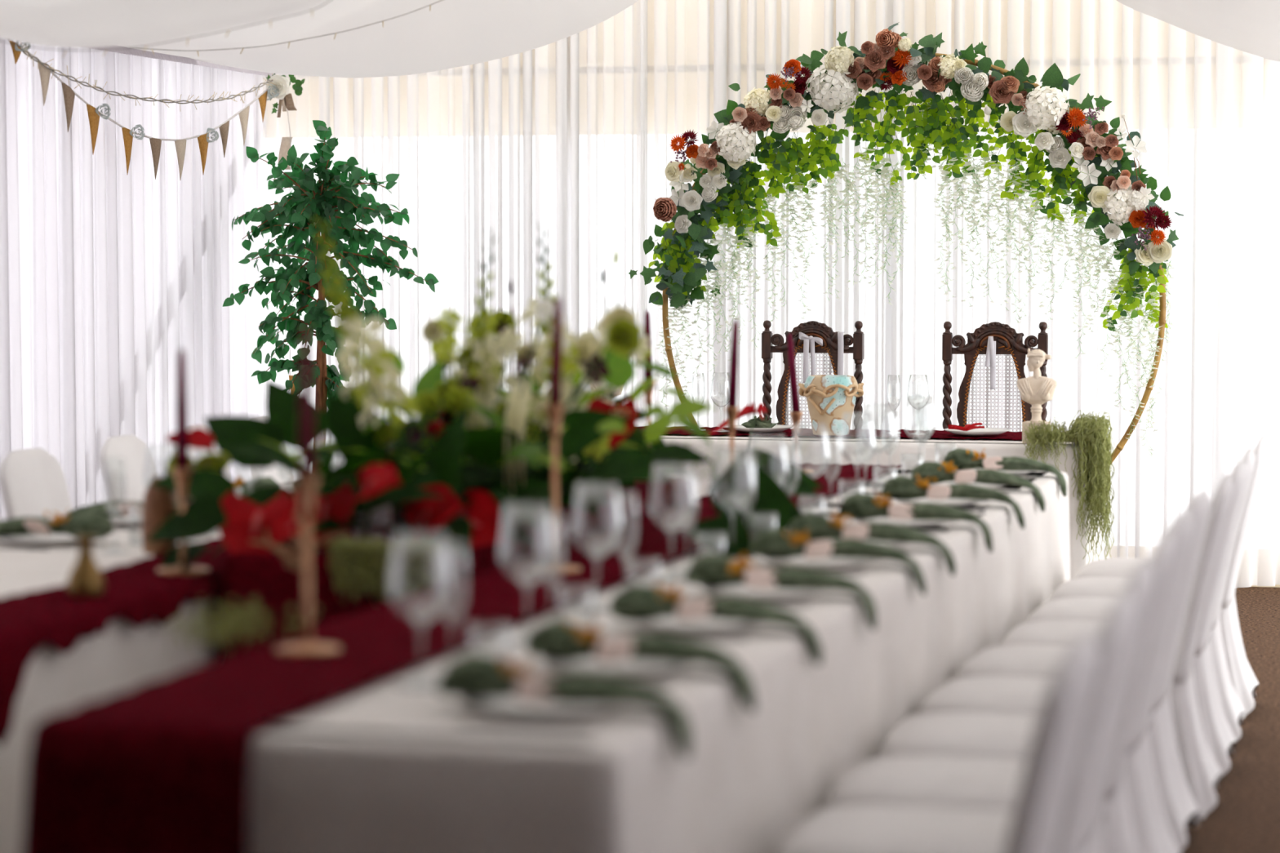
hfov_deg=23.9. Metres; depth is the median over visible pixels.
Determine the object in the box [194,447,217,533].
champagne flute
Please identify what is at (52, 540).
dinner plate
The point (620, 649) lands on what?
name tag
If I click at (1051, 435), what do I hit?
moss
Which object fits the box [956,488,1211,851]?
covered chair
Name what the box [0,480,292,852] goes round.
tablecloth
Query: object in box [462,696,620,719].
dinner plate
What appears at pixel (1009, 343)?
carved chair
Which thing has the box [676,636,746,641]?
knife
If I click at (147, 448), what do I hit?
wine glass
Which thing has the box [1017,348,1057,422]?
bust
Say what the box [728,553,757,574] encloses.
sprig
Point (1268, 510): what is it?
curtain
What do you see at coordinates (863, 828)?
covered chair
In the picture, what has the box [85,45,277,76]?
valance
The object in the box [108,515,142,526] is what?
dinner plate
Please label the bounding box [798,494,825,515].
water tumbler
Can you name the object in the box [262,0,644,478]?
curtain
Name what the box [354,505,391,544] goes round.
cylinder
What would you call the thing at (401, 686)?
wine glass
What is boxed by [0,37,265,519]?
curtain
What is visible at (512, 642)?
wine glass
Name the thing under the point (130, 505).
water tumbler
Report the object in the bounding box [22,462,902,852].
table runner
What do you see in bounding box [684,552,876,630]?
napkin
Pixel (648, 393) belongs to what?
cup
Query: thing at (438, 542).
bowl
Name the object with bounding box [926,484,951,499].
name tag
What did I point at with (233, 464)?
wine glass
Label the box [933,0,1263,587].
curtain
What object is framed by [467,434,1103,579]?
tablecloth
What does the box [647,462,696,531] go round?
bowl
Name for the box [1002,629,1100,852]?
covered chair
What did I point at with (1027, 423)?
plinth
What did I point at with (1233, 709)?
covered chair
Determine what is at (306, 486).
cup
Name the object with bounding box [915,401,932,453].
champagne flute
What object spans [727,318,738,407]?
taper candle
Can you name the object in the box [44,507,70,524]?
sprig
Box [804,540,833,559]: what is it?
name tag
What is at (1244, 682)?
covered chair
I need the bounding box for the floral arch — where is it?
[628,22,1183,463]
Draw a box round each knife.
[455,722,597,730]
[632,681,671,687]
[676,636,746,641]
[765,603,809,607]
[826,571,865,574]
[918,529,942,533]
[964,509,977,511]
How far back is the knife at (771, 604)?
6.30 m
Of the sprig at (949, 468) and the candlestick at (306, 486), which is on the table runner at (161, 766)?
the candlestick at (306, 486)
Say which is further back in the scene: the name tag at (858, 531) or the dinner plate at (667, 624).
the name tag at (858, 531)
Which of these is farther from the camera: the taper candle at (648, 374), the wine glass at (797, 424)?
the taper candle at (648, 374)
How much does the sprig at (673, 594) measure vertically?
0.042 m
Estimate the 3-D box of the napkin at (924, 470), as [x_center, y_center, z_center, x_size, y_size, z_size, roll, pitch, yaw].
[1.057,0.186,9.449,0.418,0.149,0.157,1,3,18]
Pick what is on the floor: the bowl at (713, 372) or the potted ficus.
the potted ficus
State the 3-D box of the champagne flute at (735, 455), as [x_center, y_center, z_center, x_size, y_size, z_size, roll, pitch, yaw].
[0.262,0.190,7.521,0.064,0.235,0.064,1,3,14]
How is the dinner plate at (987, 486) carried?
on the tablecloth at (382, 766)
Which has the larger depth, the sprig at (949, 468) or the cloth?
the sprig at (949, 468)
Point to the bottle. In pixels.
(157, 505)
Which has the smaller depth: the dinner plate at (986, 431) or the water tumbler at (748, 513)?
the water tumbler at (748, 513)
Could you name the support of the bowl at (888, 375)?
on the champagne flute at (888, 375)
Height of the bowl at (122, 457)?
0.146 m
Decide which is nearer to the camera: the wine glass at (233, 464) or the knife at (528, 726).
the knife at (528, 726)
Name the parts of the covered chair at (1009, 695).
seat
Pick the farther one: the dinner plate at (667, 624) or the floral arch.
the floral arch
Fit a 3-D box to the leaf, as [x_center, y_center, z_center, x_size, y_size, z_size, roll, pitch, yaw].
[-1.018,0.134,7.195,0.117,0.144,0.057,26,-11,21]
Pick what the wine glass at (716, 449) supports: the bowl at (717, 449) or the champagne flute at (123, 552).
the bowl at (717, 449)
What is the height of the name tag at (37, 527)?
0.042 m
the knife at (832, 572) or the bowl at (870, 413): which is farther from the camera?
the bowl at (870, 413)
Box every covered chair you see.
[0,448,72,521]
[99,434,157,502]
[173,424,231,478]
[249,416,293,483]
[778,587,1135,852]
[827,557,1154,852]
[880,529,1174,852]
[919,508,1194,852]
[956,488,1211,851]
[1000,473,1232,818]
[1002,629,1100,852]
[1027,459,1247,782]
[1050,447,1255,740]
[1075,435,1268,719]
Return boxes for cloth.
[221,477,693,657]
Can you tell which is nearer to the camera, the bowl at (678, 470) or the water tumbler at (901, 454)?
the bowl at (678, 470)
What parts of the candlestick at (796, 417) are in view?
rod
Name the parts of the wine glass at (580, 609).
stem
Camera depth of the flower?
7.21 m
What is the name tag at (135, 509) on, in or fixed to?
on the dinner plate at (135, 521)
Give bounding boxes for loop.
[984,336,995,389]
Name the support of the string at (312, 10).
attached to the swag at (53, 23)
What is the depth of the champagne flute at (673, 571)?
6.98 m
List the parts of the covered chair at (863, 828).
seat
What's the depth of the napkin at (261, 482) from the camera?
8.76 m
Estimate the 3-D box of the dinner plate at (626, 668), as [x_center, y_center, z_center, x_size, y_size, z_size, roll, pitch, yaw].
[-0.034,0.421,5.327,0.268,0.021,0.268,1,3,14]
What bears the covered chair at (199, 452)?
on the floor
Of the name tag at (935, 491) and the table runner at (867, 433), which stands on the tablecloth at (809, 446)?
the table runner at (867, 433)
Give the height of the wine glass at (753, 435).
0.264 m
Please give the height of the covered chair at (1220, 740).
0.885 m
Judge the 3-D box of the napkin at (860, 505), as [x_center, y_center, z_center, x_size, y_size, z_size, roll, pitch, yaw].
[0.747,0.257,8.172,0.420,0.151,0.145,1,3,17]
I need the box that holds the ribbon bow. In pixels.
[799,332,822,382]
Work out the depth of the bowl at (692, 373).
12.42 m
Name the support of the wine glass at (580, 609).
on the tablecloth at (382, 766)
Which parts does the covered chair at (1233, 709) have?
seat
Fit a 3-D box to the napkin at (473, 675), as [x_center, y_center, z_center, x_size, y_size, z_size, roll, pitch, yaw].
[-0.120,0.446,4.839,0.420,0.151,0.145,1,3,17]
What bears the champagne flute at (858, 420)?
on the tablecloth at (382, 766)
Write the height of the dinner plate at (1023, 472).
0.021 m
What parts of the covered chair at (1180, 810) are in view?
seat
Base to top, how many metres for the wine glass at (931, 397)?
0.264 m
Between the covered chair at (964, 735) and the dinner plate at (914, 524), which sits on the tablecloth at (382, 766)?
the dinner plate at (914, 524)
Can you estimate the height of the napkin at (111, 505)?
0.149 m
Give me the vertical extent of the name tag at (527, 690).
0.041 m
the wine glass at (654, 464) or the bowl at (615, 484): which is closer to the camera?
the bowl at (615, 484)
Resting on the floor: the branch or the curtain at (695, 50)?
the curtain at (695, 50)
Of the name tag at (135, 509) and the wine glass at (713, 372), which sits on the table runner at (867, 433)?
the wine glass at (713, 372)
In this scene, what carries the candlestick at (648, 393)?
on the cloth
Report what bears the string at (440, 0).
hanging from the swag at (454, 33)
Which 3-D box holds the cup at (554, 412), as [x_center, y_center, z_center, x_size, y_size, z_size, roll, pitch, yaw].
[-0.194,-0.012,6.895,0.044,0.075,0.043,1,3,14]
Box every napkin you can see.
[0,510,113,539]
[61,493,190,521]
[173,476,280,496]
[435,653,691,759]
[525,617,756,712]
[608,583,822,665]
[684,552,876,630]
[741,416,779,428]
[750,527,926,595]
[787,512,955,575]
[838,492,992,552]
[881,475,1024,528]
[911,461,1045,511]
[942,448,1066,496]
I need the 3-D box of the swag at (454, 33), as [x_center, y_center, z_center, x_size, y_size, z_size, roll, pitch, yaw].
[0.594,-1.932,11.009,6.470,1.181,3.200,1,3,14]
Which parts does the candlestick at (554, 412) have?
rod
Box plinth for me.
[1022,421,1050,443]
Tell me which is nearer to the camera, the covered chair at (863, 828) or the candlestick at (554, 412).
the covered chair at (863, 828)
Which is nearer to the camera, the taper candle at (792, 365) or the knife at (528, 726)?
the knife at (528, 726)
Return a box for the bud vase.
[66,535,105,599]
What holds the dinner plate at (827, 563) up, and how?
on the tablecloth at (382, 766)
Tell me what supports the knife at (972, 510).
on the tablecloth at (382, 766)
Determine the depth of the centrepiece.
7.31 m
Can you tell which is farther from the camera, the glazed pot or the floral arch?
the floral arch
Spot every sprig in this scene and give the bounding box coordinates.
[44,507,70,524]
[234,475,246,488]
[497,654,534,677]
[565,620,603,642]
[653,582,684,601]
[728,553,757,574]
[782,528,809,546]
[828,510,852,528]
[872,493,892,506]
[914,474,937,488]
[937,460,956,472]
[965,448,986,460]
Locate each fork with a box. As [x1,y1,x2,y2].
[0,547,48,550]
[114,528,141,530]
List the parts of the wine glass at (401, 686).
stem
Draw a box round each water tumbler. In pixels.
[128,504,142,544]
[469,621,510,667]
[557,583,594,626]
[626,556,661,590]
[694,531,725,559]
[747,511,777,534]
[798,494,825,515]
[839,479,863,508]
[873,465,896,499]
[901,453,923,475]
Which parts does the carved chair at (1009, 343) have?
post, arch moulding, cane panel, crest rail, arch moulding, arch moulding, post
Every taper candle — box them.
[176,345,188,468]
[299,321,314,476]
[549,293,562,404]
[644,307,653,380]
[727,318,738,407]
[787,330,799,412]
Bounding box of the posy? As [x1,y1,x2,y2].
[164,426,230,503]
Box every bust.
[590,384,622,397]
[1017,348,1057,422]
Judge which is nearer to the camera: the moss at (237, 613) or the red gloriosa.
the moss at (237, 613)
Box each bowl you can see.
[103,457,125,515]
[388,529,453,622]
[435,540,466,624]
[497,501,555,585]
[536,511,564,587]
[569,481,622,557]
[612,490,638,556]
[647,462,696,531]
[674,470,698,530]
[691,373,705,400]
[710,372,728,407]
[710,448,755,511]
[778,442,799,497]
[791,422,830,478]
[821,430,840,481]
[839,412,875,464]
[856,419,874,466]
[861,403,895,453]
[881,410,898,456]
[887,374,900,408]
[903,395,936,441]
[906,374,929,409]
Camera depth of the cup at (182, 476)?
6.86 m
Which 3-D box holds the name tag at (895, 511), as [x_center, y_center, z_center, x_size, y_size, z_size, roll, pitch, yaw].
[0.702,0.229,8.121,0.069,0.040,0.044,0,3,5]
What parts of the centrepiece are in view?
stem, stem, stem, stem, grass blade, grass blade, grass blade, grass blade, grass blade, stem, grass blade, grass blade, grass blade, stem, stem, filler flower, filler flower, stem, stem, stem, filler flower, stem, stem, filler flower, stem, stem, stem, stem, stem, filler flower, stem, stem, stem, stem, filler flower, filler flower, stem, stem, stem, stem, stem, stem, stem, stem, stem, filler flower, stem, grass blade, grass blade, grass blade, grass blade, grass blade, grass blade, grass blade, grass blade, grass blade, grass blade, grass blade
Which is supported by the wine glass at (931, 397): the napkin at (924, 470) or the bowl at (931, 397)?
the bowl at (931, 397)
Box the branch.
[248,511,349,572]
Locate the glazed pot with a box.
[798,374,863,435]
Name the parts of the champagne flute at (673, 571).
stem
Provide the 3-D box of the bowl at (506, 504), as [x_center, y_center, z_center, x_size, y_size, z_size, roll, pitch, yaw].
[-0.214,0.223,5.726,0.110,0.155,0.110,1,3,14]
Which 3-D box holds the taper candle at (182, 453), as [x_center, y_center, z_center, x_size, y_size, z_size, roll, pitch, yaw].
[-1.040,-0.042,6.863,0.027,0.283,0.026,1,3,14]
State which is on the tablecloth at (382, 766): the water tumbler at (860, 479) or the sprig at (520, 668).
the water tumbler at (860, 479)
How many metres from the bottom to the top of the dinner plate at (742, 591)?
0.021 m
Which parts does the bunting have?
cord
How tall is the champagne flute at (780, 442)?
0.235 m
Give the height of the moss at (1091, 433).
0.626 m
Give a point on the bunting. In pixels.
(94, 113)
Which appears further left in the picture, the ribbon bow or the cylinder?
the cylinder
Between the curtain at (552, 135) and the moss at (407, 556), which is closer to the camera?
the moss at (407, 556)
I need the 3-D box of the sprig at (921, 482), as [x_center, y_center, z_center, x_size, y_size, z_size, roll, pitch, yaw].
[0.833,0.161,8.831,0.062,0.042,0.062,-1,4,-24]
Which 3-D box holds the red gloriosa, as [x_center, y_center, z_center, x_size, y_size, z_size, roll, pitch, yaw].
[0.302,0.051,9.594,0.216,0.260,0.020,1,3,14]
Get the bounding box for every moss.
[161,595,320,653]
[327,535,440,605]
[1022,416,1069,471]
[1061,410,1115,563]
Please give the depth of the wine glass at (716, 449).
7.34 m
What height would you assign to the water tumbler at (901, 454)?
0.100 m
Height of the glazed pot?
0.236 m
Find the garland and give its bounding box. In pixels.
[14,42,276,111]
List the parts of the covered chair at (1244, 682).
seat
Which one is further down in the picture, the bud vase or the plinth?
the bud vase
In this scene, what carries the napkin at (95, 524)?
on the dinner plate at (52, 540)
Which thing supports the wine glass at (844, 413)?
on the tablecloth at (382, 766)
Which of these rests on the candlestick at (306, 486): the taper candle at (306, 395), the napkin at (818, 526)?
the taper candle at (306, 395)
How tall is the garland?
0.242 m
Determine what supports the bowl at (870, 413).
on the wine glass at (844, 413)
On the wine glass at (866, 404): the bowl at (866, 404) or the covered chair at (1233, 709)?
the bowl at (866, 404)
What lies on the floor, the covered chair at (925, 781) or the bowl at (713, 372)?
the covered chair at (925, 781)
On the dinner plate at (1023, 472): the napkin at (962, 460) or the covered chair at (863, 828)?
the napkin at (962, 460)
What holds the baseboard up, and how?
on the floor
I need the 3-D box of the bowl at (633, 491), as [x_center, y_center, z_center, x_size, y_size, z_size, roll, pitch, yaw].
[-0.032,0.210,6.381,0.055,0.146,0.055,1,3,14]
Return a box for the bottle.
[141,476,177,555]
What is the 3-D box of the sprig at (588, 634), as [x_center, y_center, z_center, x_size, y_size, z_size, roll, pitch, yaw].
[-0.098,0.360,5.314,0.062,0.042,0.062,-2,4,-26]
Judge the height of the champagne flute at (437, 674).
0.235 m
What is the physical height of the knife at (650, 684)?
0.005 m
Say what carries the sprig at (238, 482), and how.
on the napkin at (261, 482)
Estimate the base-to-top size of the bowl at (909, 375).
0.141 m
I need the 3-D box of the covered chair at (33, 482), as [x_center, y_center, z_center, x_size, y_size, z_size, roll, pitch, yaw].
[-1.635,0.512,9.323,0.606,0.872,0.457,1,3,16]
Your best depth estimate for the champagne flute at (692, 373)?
12.42 m
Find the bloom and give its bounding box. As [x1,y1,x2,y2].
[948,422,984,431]
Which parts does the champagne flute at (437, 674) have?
stem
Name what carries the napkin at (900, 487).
on the dinner plate at (957, 503)
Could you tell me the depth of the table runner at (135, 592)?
6.31 m
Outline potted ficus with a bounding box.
[222,120,438,470]
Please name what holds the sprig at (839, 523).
on the napkin at (818, 526)
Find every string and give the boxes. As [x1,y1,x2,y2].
[0,0,330,57]
[133,0,442,56]
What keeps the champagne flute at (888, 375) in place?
on the table runner at (867, 433)
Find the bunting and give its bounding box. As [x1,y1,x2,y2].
[7,39,279,179]
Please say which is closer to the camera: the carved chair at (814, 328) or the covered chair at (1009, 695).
the covered chair at (1009, 695)
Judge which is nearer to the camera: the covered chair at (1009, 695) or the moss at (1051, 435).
the covered chair at (1009, 695)
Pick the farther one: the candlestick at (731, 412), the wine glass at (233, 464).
the candlestick at (731, 412)
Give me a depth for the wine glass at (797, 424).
8.44 m
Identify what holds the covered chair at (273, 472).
on the floor
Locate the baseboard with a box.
[1251,584,1279,587]
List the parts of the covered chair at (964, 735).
seat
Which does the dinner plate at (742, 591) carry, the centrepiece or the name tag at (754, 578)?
the name tag at (754, 578)
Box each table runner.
[0,537,294,746]
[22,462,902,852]
[638,426,1110,476]
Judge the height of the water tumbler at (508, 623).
0.100 m
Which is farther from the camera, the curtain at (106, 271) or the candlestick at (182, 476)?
the curtain at (106, 271)
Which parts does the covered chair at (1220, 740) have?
seat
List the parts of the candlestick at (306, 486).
rod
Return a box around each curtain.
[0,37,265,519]
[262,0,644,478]
[644,0,935,431]
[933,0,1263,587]
[1257,57,1279,586]
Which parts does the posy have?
stem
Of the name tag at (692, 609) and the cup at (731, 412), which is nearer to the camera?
the name tag at (692, 609)
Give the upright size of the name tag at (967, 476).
0.042 m
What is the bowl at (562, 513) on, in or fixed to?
on the champagne flute at (562, 513)
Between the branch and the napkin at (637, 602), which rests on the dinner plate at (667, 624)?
the napkin at (637, 602)
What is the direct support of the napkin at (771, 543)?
on the dinner plate at (827, 563)
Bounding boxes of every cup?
[173,467,191,501]
[294,475,319,517]
[545,404,564,438]
[641,380,656,405]
[724,406,739,432]
[789,411,802,434]
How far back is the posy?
7.22 m
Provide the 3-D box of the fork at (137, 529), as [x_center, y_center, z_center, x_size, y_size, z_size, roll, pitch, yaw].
[-1.429,0.273,8.092,0.200,0.003,0.020,1,3,14]
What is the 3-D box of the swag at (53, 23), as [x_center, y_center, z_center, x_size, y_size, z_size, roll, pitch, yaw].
[-0.226,-1.705,7.821,6.470,1.188,2.800,1,3,14]
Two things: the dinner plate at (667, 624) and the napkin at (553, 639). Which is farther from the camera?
the dinner plate at (667, 624)
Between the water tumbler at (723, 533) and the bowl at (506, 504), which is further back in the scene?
the water tumbler at (723, 533)
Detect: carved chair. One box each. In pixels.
[761,320,864,430]
[942,321,1048,431]
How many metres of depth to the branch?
6.64 m
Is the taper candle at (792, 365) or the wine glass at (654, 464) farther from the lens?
the taper candle at (792, 365)
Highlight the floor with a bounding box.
[1179,586,1279,852]
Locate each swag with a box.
[0,0,324,47]
[121,0,1279,77]
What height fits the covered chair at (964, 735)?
0.885 m
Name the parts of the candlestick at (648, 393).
rod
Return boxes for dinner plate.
[0,533,79,546]
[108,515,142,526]
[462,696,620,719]
[545,657,693,677]
[631,616,761,634]
[702,585,826,600]
[735,424,793,432]
[765,555,879,569]
[810,537,908,547]
[853,517,952,528]
[895,497,986,507]
[928,481,1006,489]
[943,427,1010,435]
[956,468,1033,475]
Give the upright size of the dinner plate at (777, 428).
0.021 m
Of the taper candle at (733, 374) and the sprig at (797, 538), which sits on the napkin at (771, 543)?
the sprig at (797, 538)
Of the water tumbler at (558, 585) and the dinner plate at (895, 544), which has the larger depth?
the dinner plate at (895, 544)
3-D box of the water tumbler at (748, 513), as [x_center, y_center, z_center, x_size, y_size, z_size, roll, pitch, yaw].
[0.301,0.263,7.434,0.071,0.100,0.070,1,3,14]
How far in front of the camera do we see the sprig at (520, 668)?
4.85 m
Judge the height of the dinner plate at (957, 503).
0.021 m
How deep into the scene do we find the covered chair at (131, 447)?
10.03 m
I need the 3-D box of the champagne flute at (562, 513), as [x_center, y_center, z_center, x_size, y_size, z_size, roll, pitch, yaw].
[-0.173,0.284,5.867,0.064,0.235,0.064,1,3,14]
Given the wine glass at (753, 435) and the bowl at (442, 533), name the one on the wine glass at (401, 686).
the bowl at (442, 533)
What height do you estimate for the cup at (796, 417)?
0.075 m
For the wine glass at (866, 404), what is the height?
0.264 m
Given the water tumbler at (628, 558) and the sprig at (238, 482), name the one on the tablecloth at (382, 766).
the water tumbler at (628, 558)
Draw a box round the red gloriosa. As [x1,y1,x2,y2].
[708,401,767,448]
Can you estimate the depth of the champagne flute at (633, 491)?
6.37 m
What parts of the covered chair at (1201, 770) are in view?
seat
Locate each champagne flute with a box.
[102,457,128,554]
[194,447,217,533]
[433,540,466,677]
[536,511,564,622]
[609,490,638,602]
[672,470,698,573]
[691,373,706,430]
[733,455,755,519]
[778,442,799,531]
[819,430,840,512]
[856,419,875,497]
[880,410,898,484]
[885,374,901,433]
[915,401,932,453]
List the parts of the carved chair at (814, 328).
post, cane panel, arch moulding, arch moulding, crest rail, arch moulding, ribbon strip, post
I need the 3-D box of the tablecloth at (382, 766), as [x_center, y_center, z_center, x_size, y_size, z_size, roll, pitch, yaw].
[0.262,0.680,7.502,1.004,0.738,6.089,1,3,14]
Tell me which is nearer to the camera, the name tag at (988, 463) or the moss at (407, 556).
the moss at (407, 556)
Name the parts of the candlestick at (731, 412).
rod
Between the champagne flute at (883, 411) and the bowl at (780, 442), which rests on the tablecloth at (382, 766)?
the champagne flute at (883, 411)
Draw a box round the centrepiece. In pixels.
[143,217,823,569]
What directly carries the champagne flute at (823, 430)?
on the tablecloth at (382, 766)
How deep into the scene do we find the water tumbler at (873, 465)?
9.10 m
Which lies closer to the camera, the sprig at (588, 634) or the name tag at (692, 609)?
the sprig at (588, 634)
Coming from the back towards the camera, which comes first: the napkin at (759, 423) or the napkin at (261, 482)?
the napkin at (759, 423)
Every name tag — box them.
[23,520,50,535]
[116,502,142,516]
[515,674,556,703]
[594,636,633,663]
[675,598,711,621]
[744,568,776,590]
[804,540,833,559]
[841,523,868,539]
[888,503,913,519]
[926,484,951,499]
[954,469,977,483]
[982,456,1004,470]
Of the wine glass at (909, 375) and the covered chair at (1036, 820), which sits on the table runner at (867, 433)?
the wine glass at (909, 375)
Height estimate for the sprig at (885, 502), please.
0.042 m
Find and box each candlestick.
[156,467,209,575]
[275,475,341,656]
[528,404,581,573]
[641,380,656,444]
[724,406,739,464]
[789,411,813,473]
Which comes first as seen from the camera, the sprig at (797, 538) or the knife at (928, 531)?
the sprig at (797, 538)
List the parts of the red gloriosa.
stem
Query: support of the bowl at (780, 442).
on the champagne flute at (780, 442)
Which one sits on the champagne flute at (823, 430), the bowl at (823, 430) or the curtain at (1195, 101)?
the bowl at (823, 430)
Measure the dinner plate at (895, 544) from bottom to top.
0.021 m
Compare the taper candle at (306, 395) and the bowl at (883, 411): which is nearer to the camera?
the taper candle at (306, 395)
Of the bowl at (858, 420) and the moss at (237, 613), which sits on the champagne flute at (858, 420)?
the bowl at (858, 420)
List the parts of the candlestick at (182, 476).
rod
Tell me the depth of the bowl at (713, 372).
12.33 m
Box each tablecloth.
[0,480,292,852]
[247,468,1070,852]
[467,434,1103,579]
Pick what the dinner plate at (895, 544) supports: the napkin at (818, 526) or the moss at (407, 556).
the napkin at (818, 526)
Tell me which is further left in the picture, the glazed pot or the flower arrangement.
the flower arrangement
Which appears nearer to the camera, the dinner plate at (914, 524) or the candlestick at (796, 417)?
the dinner plate at (914, 524)
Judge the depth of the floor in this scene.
8.79 m
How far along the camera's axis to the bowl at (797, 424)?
8.44 m
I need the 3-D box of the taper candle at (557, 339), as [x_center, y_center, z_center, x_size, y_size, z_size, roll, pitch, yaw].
[-0.192,-0.173,6.885,0.031,0.257,0.026,1,3,14]
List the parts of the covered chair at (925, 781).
seat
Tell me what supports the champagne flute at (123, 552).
on the tablecloth at (127, 656)
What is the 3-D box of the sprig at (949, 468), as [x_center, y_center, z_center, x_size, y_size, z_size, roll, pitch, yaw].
[0.964,0.126,9.457,0.062,0.042,0.062,1,3,14]
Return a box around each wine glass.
[142,444,175,488]
[233,463,265,489]
[388,529,453,689]
[497,501,555,644]
[569,481,622,612]
[647,462,696,581]
[710,372,728,431]
[710,448,755,558]
[747,434,788,486]
[791,422,830,513]
[839,412,875,500]
[861,403,895,488]
[903,395,936,475]
[906,374,929,435]
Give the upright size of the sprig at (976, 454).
0.042 m

